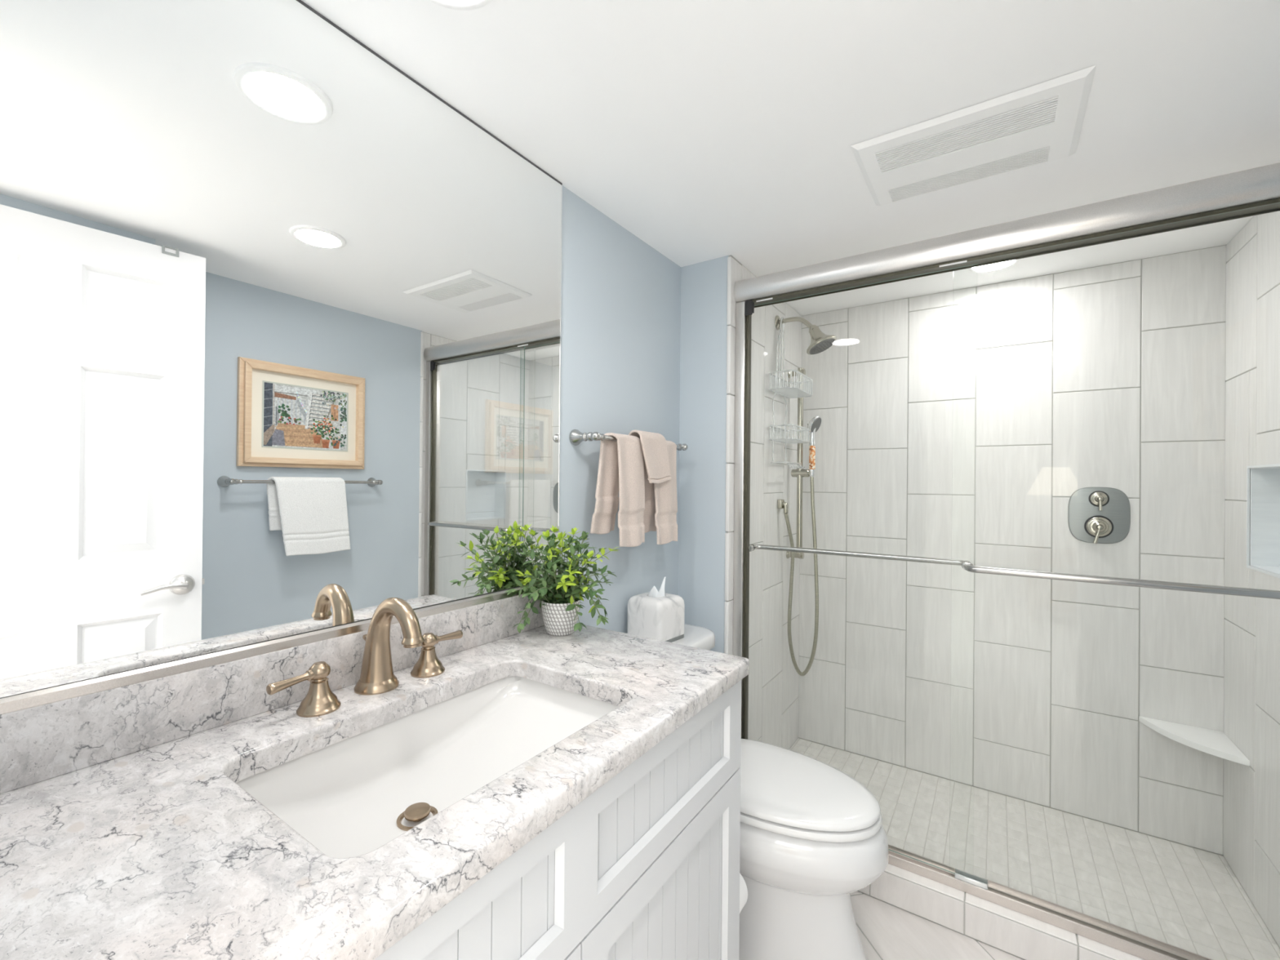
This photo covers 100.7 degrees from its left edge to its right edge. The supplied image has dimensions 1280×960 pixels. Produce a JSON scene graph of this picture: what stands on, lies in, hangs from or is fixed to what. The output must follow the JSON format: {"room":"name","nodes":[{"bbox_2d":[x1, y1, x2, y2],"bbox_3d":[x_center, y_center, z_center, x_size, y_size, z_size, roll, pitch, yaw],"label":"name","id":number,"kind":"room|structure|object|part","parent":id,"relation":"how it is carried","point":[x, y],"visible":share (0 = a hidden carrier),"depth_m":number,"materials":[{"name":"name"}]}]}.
{"room":"bathroom","nodes":[
{"label":"bathroom","id":0,"kind":"room"},
{"bbox_2d":[559,185,680,633],"bbox_3d":[-0.440,0.225,1.248,0.120,2.082,1.923,0,0,34],"label":"wall","id":1,"kind":"structure","parent":0,"point":[620,314],"depth_m":1.66,"materials":[{"name":"blue paint"}]},
{"bbox_2d":[0,592,544,793],"bbox_3d":[-0.534,0.330,0.982,0.018,0.094,1.133,0,0,34],"label":"backsplash","id":2,"kind":"structure","parent":1,"relation":"attached to","point":[40,743],"depth_m":0.78,"materials":[{"name":"white stone"}]},
{"bbox_2d":[0,0,562,714],"bbox_3d":[-0.531,-0.268,0.983,0.018,1.100,1.129,0,0,34],"label":"wall mirror","id":3,"kind":"object","parent":1,"relation":"attached to","point":[280,318],"visible":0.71,"depth_m":0.84,"materials":[{"name":"silver mirror"}]},
{"bbox_3d":[-0.527,-0.815,0.986,0.004,0.005,1.129,0,0,34],"label":"edge trim","id":4,"kind":"part","parent":3,"relation":"part of","materials":[{"name":"metal"}]},
{"bbox_2d":[568,429,688,450],"bbox_3d":[-0.009,-0.119,1.696,0.090,0.047,0.549,0,0,34],"label":"towel bar","id":5,"kind":"object","parent":1,"relation":"attached to","point":[575,437],"visible":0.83,"depth_m":1.49,"materials":[{"name":"silver metal"}]},
{"bbox_3d":[-0.149,-0.121,1.488,0.090,0.047,0.047,0,0,34],"label":"post","id":6,"kind":"part","parent":5,"relation":"part of","materials":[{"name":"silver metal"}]},
{"bbox_2d":[590,432,644,546],"bbox_3d":[-0.060,0.031,1.569,0.078,0.334,0.207,0,0,34],"label":"hand towel","id":7,"kind":"object","parent":5,"relation":"hanging from","point":[620,473],"visible":0.96,"depth_m":1.56,"materials":[{"name":"beige fabric"}]},
{"bbox_2d":[643,440,677,544],"bbox_3d":[0.059,0.038,1.745,0.072,0.344,0.196,0,0,34],"label":"hand towel","id":8,"kind":"object","parent":5,"relation":"hanging from","point":[660,513],"visible":0.56,"depth_m":1.74,"materials":[{"name":"beige fabric"}]},
{"bbox_2d":[628,430,671,483],"bbox_3d":[0.024,-0.071,1.693,0.091,0.165,0.168,0,0,34],"label":"washcloth","id":9,"kind":"object","parent":8,"relation":"on","point":[654,445],"visible":0.74,"depth_m":1.67,"materials":[{"name":"beige fabric"}]},
{"bbox_3d":[0.131,-0.117,1.904,0.090,0.047,0.047,0,0,34],"label":"post","id":10,"kind":"part","parent":5,"relation":"part of","materials":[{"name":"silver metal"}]},
{"bbox_2d":[678,254,801,749],"bbox_3d":[0.441,0.236,2.372,0.328,2.082,0.927,0,0,34],"label":"wall","id":11,"kind":"structure","parent":0,"point":[773,677],"depth_m":2.06,"materials":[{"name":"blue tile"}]},
{"bbox_2d":[724,256,733,654],"bbox_3d":[0.315,0.237,1.902,0.016,2.073,0.018,0,0,34],"label":"trim","id":12,"kind":"structure","parent":11,"relation":"attached to","point":[730,260],"depth_m":1.90,"materials":[{"name":"grey tile"}]},
{"bbox_2d":[777,498,788,513],"bbox_3d":[0.624,0.114,2.311,0.043,0.060,0.040,0,0,34],"label":"connector","id":13,"kind":"object","parent":11,"relation":"attached to","point":[781,504],"visible":1,"depth_m":2.30,"materials":[{"name":"silver metal"}]},
{"bbox_2d":[782,502,788,513],"bbox_3d":[0.632,0.119,2.306,0.024,0.050,0.022,0,0,34],"label":"outlet","id":14,"kind":"object","parent":13,"relation":"attached to","point":[785,507],"depth_m":2.30,"materials":[{"name":"silver metal"}]},
{"bbox_2d":[768,316,813,468],"bbox_3d":[0.645,-0.376,2.258,0.117,0.653,0.269,0,0,34],"label":"shower caddy","id":15,"kind":"object","parent":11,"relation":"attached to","point":[788,392],"visible":1,"depth_m":2.25,"materials":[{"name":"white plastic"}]},
{"bbox_2d":[768,423,809,443],"bbox_3d":[0.638,-0.194,2.257,0.109,0.061,0.252,0,0,34],"label":"basket","id":16,"kind":"object","parent":15,"relation":"on","point":[806,431],"depth_m":2.22,"materials":[{"name":"clear plastic"}]},
{"bbox_2d":[768,369,813,398],"bbox_3d":[0.645,-0.405,2.259,0.117,0.073,0.269,0,0,34],"label":"basket","id":17,"kind":"object","parent":15,"relation":"on","point":[788,392],"depth_m":2.23,"materials":[{"name":"clear plastic"}]},
{"bbox_2d":[786,367,809,559],"bbox_3d":[0.720,-0.073,2.399,0.101,0.864,0.038,0,0,34],"label":"slide rail","id":18,"kind":"object","parent":11,"relation":"attached to","point":[799,473],"visible":0.78,"depth_m":2.39,"materials":[{"name":"silver metal"}]},
{"bbox_3d":[0.723,-0.077,2.397,0.025,0.855,0.026,0,0,34],"label":"rail","id":19,"kind":"part","parent":18,"relation":"part of","materials":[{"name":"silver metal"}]},
{"bbox_2d":[807,415,822,476],"bbox_3d":[0.773,-0.151,2.364,0.059,0.273,0.089,0,0,34],"label":"shower","id":20,"kind":"object","parent":18,"relation":"attached to","point":[815,423],"visible":0.98,"depth_m":2.35,"materials":[{"name":"silver metal"}]},
{"bbox_2d":[783,476,818,675],"bbox_3d":[0.702,0.429,2.349,0.176,0.887,0.064,1,0,-16],"label":"shower hose","id":21,"kind":"object","parent":20,"relation":"hanging from","point":[805,672],"visible":0.97,"depth_m":2.35,"materials":[{"name":"silver metal"}]},
{"bbox_3d":[0.768,-0.100,2.367,0.027,0.106,0.027,0,0,34],"label":"handle","id":22,"kind":"part","parent":20,"relation":"part of","materials":[{"name":"orange"}]},
{"bbox_2d":[774,315,836,355],"bbox_3d":[0.696,-0.618,2.228,0.248,0.185,0.128,0,0,34],"label":"showerhead","id":23,"kind":"object","parent":11,"relation":"attached to","point":[820,342],"visible":0.98,"depth_m":2.19,"materials":[{"name":"silver metal"}]},
{"bbox_3d":[0.662,-0.657,2.251,0.166,0.073,0.019,0,0,34],"label":"arm","id":24,"kind":"part","parent":23,"relation":"part of","materials":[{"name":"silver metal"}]},
{"bbox_2d":[733,162,1279,959],"bbox_3d":[0.948,0.230,1.552,1.428,1.902,0.086,0,0,34],"label":"shower door frame","id":25,"kind":"object","parent":11,"relation":"attached to","point":[1260,186],"visible":0.84,"depth_m":1.50,"materials":[{"name":"silver metal"}]},
{"bbox_2d":[747,202,1279,875],"bbox_3d":[0.948,0.268,1.557,1.353,1.805,0.140,0,0,34],"label":"door","id":26,"kind":"structure","parent":25,"relation":"in","point":[1256,593],"depth_m":1.41,"materials":[{"name":"clear"}]},
{"bbox_2d":[301,0,1279,315],"bbox_3d":[0.633,-0.857,1.095,2.059,0.100,2.850,0,0,34],"label":"ceiling","id":27,"kind":"structure","parent":0,"point":[704,130],"depth_m":1.12,"materials":[{"name":"white paint"}]},
{"bbox_2d":[428,0,492,10],"bbox_3d":[-0.304,-0.811,0.830,0.176,0.010,0.176,0,0,34],"label":"recessed light","id":28,"kind":"object","parent":27,"relation":"in","point":[463,5],"visible":1,"depth_m":0.90,"materials":[{"name":"white plastic"}]},
{"bbox_2d":[444,0,475,3],"bbox_3d":[-0.304,-0.811,0.830,0.144,0.010,0.144,0,0,34],"label":"diffuser","id":29,"kind":"object","parent":28,"relation":"attached to","point":[446,1],"depth_m":0.90,"materials":[{"name":"white plastic"}]},
{"bbox_2d":[850,65,1096,205],"bbox_3d":[0.788,-0.800,1.291,0.454,0.008,0.328,0,0,34],"label":"exhaust fan","id":30,"kind":"object","parent":27,"relation":"attached to","point":[1040,123],"visible":1,"depth_m":1.25,"materials":[{"name":"white plastic"}]},
{"bbox_2d":[875,95,1058,173],"bbox_3d":[0.749,-0.798,1.240,0.354,0.003,0.097,0,0,34],"label":"vent grille","id":31,"kind":"object","parent":30,"relation":"attached to","point":[1040,113],"depth_m":1.23,"materials":[{"name":"grey plastic"}]},
{"bbox_2d":[888,146,1049,202],"bbox_3d":[0.851,-0.797,1.392,0.353,0.003,0.070,0,0,34],"label":"vent grille","id":32,"kind":"object","parent":30,"relation":"attached to","point":[1037,155],"depth_m":1.38,"materials":[{"name":"grey plastic"}]},
{"bbox_2d":[967,258,1020,272],"bbox_3d":[1.295,-0.793,1.945,0.164,0.010,0.164,0,0,34],"label":"recessed light","id":33,"kind":"object","parent":27,"relation":"in","point":[993,267],"visible":0.45,"depth_m":1.97,"materials":[{"name":"white plastic"}]},
{"bbox_2d":[972,259,1015,271],"bbox_3d":[1.295,-0.793,1.945,0.132,0.010,0.132,0,0,34],"label":"diffuser","id":34,"kind":"object","parent":33,"relation":"attached to","point":[993,267],"depth_m":1.96,"materials":[{"name":"white plastic"}]},
{"bbox_2d":[798,244,1226,855],"bbox_3d":[1.402,0.245,2.223,1.469,2.082,0.102,0,0,34],"label":"wall","id":35,"kind":"structure","parent":0,"point":[1113,375],"depth_m":2.08,"materials":[{"name":"grey tile"}]},
{"bbox_2d":[1067,487,1130,543],"bbox_3d":[1.683,0.130,1.942,0.176,0.208,0.051,0,0,34],"label":"shower valve","id":36,"kind":"object","parent":35,"relation":"attached to","point":[1095,515],"visible":1,"depth_m":1.95,"materials":[{"name":"silver metal"}]},
{"bbox_3d":[1.680,0.078,1.938,0.050,0.068,0.040,0,0,34],"label":"knob","id":37,"kind":"part","parent":36,"relation":"part of","materials":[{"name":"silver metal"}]},
{"bbox_3d":[1.679,0.185,1.938,0.071,0.097,0.040,0,0,34],"label":"knob","id":38,"kind":"part","parent":36,"relation":"part of","materials":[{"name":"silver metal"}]},
{"bbox_2d":[1138,715,1249,766],"bbox_3d":[1.809,0.853,1.746,0.209,0.019,0.224,0,0,34],"label":"corner shelf","id":39,"kind":"object","parent":35,"relation":"attached to","point":[1216,743],"visible":1,"depth_m":1.74,"materials":[{"name":"white stone"}]},
{"bbox_2d":[789,737,1279,959],"bbox_3d":[0.383,1.308,1.107,2.294,0.129,3.075,0,0,34],"label":"floor","id":40,"kind":"structure","parent":0,"point":[1190,899],"depth_m":1.71,"materials":[{"name":"grey tile"}]},
{"bbox_2d":[373,680,741,959],"bbox_3d":[-0.323,0.839,0.830,0.543,0.853,1.122,0,0,34],"label":"vanity cabinet","id":41,"kind":"object","parent":40,"relation":"on","point":[646,866],"visible":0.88,"depth_m":0.81,"materials":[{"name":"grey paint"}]},
{"bbox_2d":[0,592,749,959],"bbox_3d":[-0.309,0.348,0.831,0.560,0.128,1.134,0,0,34],"label":"countertop","id":42,"kind":"structure","parent":41,"relation":"on","point":[128,831],"depth_m":0.63,"materials":[{"name":"white stone"}]},
{"bbox_2d":[266,597,462,717],"bbox_3d":[-0.447,0.293,0.941,0.158,0.169,0.358,0,0,34],"label":"faucet","id":43,"kind":"object","parent":42,"relation":"on","point":[377,677],"visible":1,"depth_m":0.94,"materials":[{"name":"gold metal"}]},
{"bbox_3d":[-0.547,0.317,0.834,0.017,0.020,0.069,0,0,28],"label":"lever","id":44,"kind":"part","parent":43,"relation":"part of","materials":[{"name":"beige metal"}]},
{"bbox_3d":[-0.527,0.338,0.872,0.063,0.076,0.063,0,0,34],"label":"handle","id":45,"kind":"part","parent":43,"relation":"part of","materials":[{"name":"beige metal"}]},
{"bbox_3d":[-0.502,0.331,0.982,0.020,0.092,0.020,0,0,34],"label":"lift rod","id":46,"kind":"part","parent":43,"relation":"part of","materials":[{"name":"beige metal"}]},
{"bbox_3d":[-0.444,0.293,0.943,0.156,0.169,0.074,0,0,34],"label":"spout","id":47,"kind":"part","parent":43,"relation":"part of","materials":[{"name":"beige metal"}]},
{"bbox_3d":[-0.417,0.340,1.043,0.063,0.076,0.063,0,0,34],"label":"handle","id":48,"kind":"part","parent":43,"relation":"part of","materials":[{"name":"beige metal"}]},
{"bbox_3d":[-0.393,0.319,1.079,0.017,0.020,0.069,0,0,34],"label":"lever","id":49,"kind":"part","parent":43,"relation":"part of","materials":[{"name":"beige metal"}]},
{"bbox_2d":[235,676,619,858],"bbox_3d":[-0.281,0.469,0.825,0.376,0.114,0.568,0,0,34],"label":"sink","id":50,"kind":"object","parent":42,"relation":"in","point":[351,797],"visible":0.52,"depth_m":0.89,"materials":[{"name":"white glazed porcelain"},{"name":"brushed champagne bronze"}]},
{"bbox_2d":[505,524,619,635],"bbox_3d":[-0.165,0.245,1.304,0.225,0.272,0.321,0,0,34],"label":"potted plant","id":51,"kind":"object","parent":42,"relation":"on","point":[560,595],"visible":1,"depth_m":1.29,"materials":[{"name":"green plant"}]},
{"bbox_3d":[-0.198,0.340,1.325,0.095,0.082,0.095,0,0,34],"label":"pot","id":52,"kind":"part","parent":51,"relation":"part of","materials":[{"name":"white ceramic"}]},
{"bbox_3d":[-0.236,0.892,0.491,0.019,0.555,0.526,0,0,34],"label":"door","id":53,"kind":"part","parent":41,"relation":"part of","materials":[{"name":"grey paint"}]},
{"bbox_3d":[0.060,0.896,0.930,0.019,0.555,0.527,0,0,34],"label":"door","id":54,"kind":"part","parent":41,"relation":"part of","materials":[{"name":"grey paint"}]},
{"bbox_2d":[739,873,747,912],"bbox_3d":[0.181,0.978,1.240,0.110,0.110,0.124,0,0,34],"label":"toilet paper roll","id":55,"kind":"object","parent":41,"relation":"attached to","point":[743,887],"visible":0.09,"depth_m":1.24,"materials":[{"name":"white paper"}]},
{"bbox_2d":[672,623,888,959],"bbox_3d":[0.287,0.889,1.515,0.776,0.764,0.470,0,0,34],"label":"toilet","id":56,"kind":"object","parent":40,"relation":"on","point":[813,836],"visible":0.42,"depth_m":1.31,"materials":[{"name":"white ceramic"}]},
{"bbox_2d":[626,577,684,642],"bbox_3d":[0.052,0.408,1.705,0.141,0.196,0.141,0,0,40],"label":"tissue box","id":57,"kind":"object","parent":56,"relation":"on","point":[654,614],"visible":0.98,"depth_m":1.66,"materials":[{"name":"grey stone"}]},
{"bbox_3d":[0.051,0.500,1.705,0.138,0.012,0.138,0,0,40],"label":"plate","id":58,"kind":"part","parent":57,"relation":"part of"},
{"bbox_3d":[0.061,0.529,1.671,0.222,0.046,0.470,0,0,34],"label":"tank lid","id":59,"kind":"part","parent":56,"relation":"part of","materials":[{"name":"white ceramic"}]},
{"bbox_3d":[0.365,0.815,1.452,0.539,0.028,0.352,0,0,34],"label":"lid","id":60,"kind":"part","parent":56,"relation":"part of","materials":[{"name":"white plastic"}]},
{"bbox_3d":[0.368,0.843,1.449,0.539,0.020,0.356,0,0,34],"label":"seat","id":61,"kind":"part","parent":56,"relation":"part of","materials":[{"name":"white plastic"}]},
{"bbox_2d":[857,863,1144,959],"bbox_3d":[0.932,1.230,1.543,1.439,0.098,0.116,0,0,34],"label":"shower curb","id":62,"kind":"object","parent":40,"relation":"on","point":[1023,936],"depth_m":1.47,"materials":[{"name":"grey tile"}]},
{"bbox_2d":[1222,210,1279,947],"bbox_3d":[1.813,0.246,1.450,0.125,2.082,0.927,0,0,34],"label":"wall","id":63,"kind":"structure","parent":0,"point":[1251,641],"depth_m":1.59,"materials":[{"name":"grey tile"}]}
]}

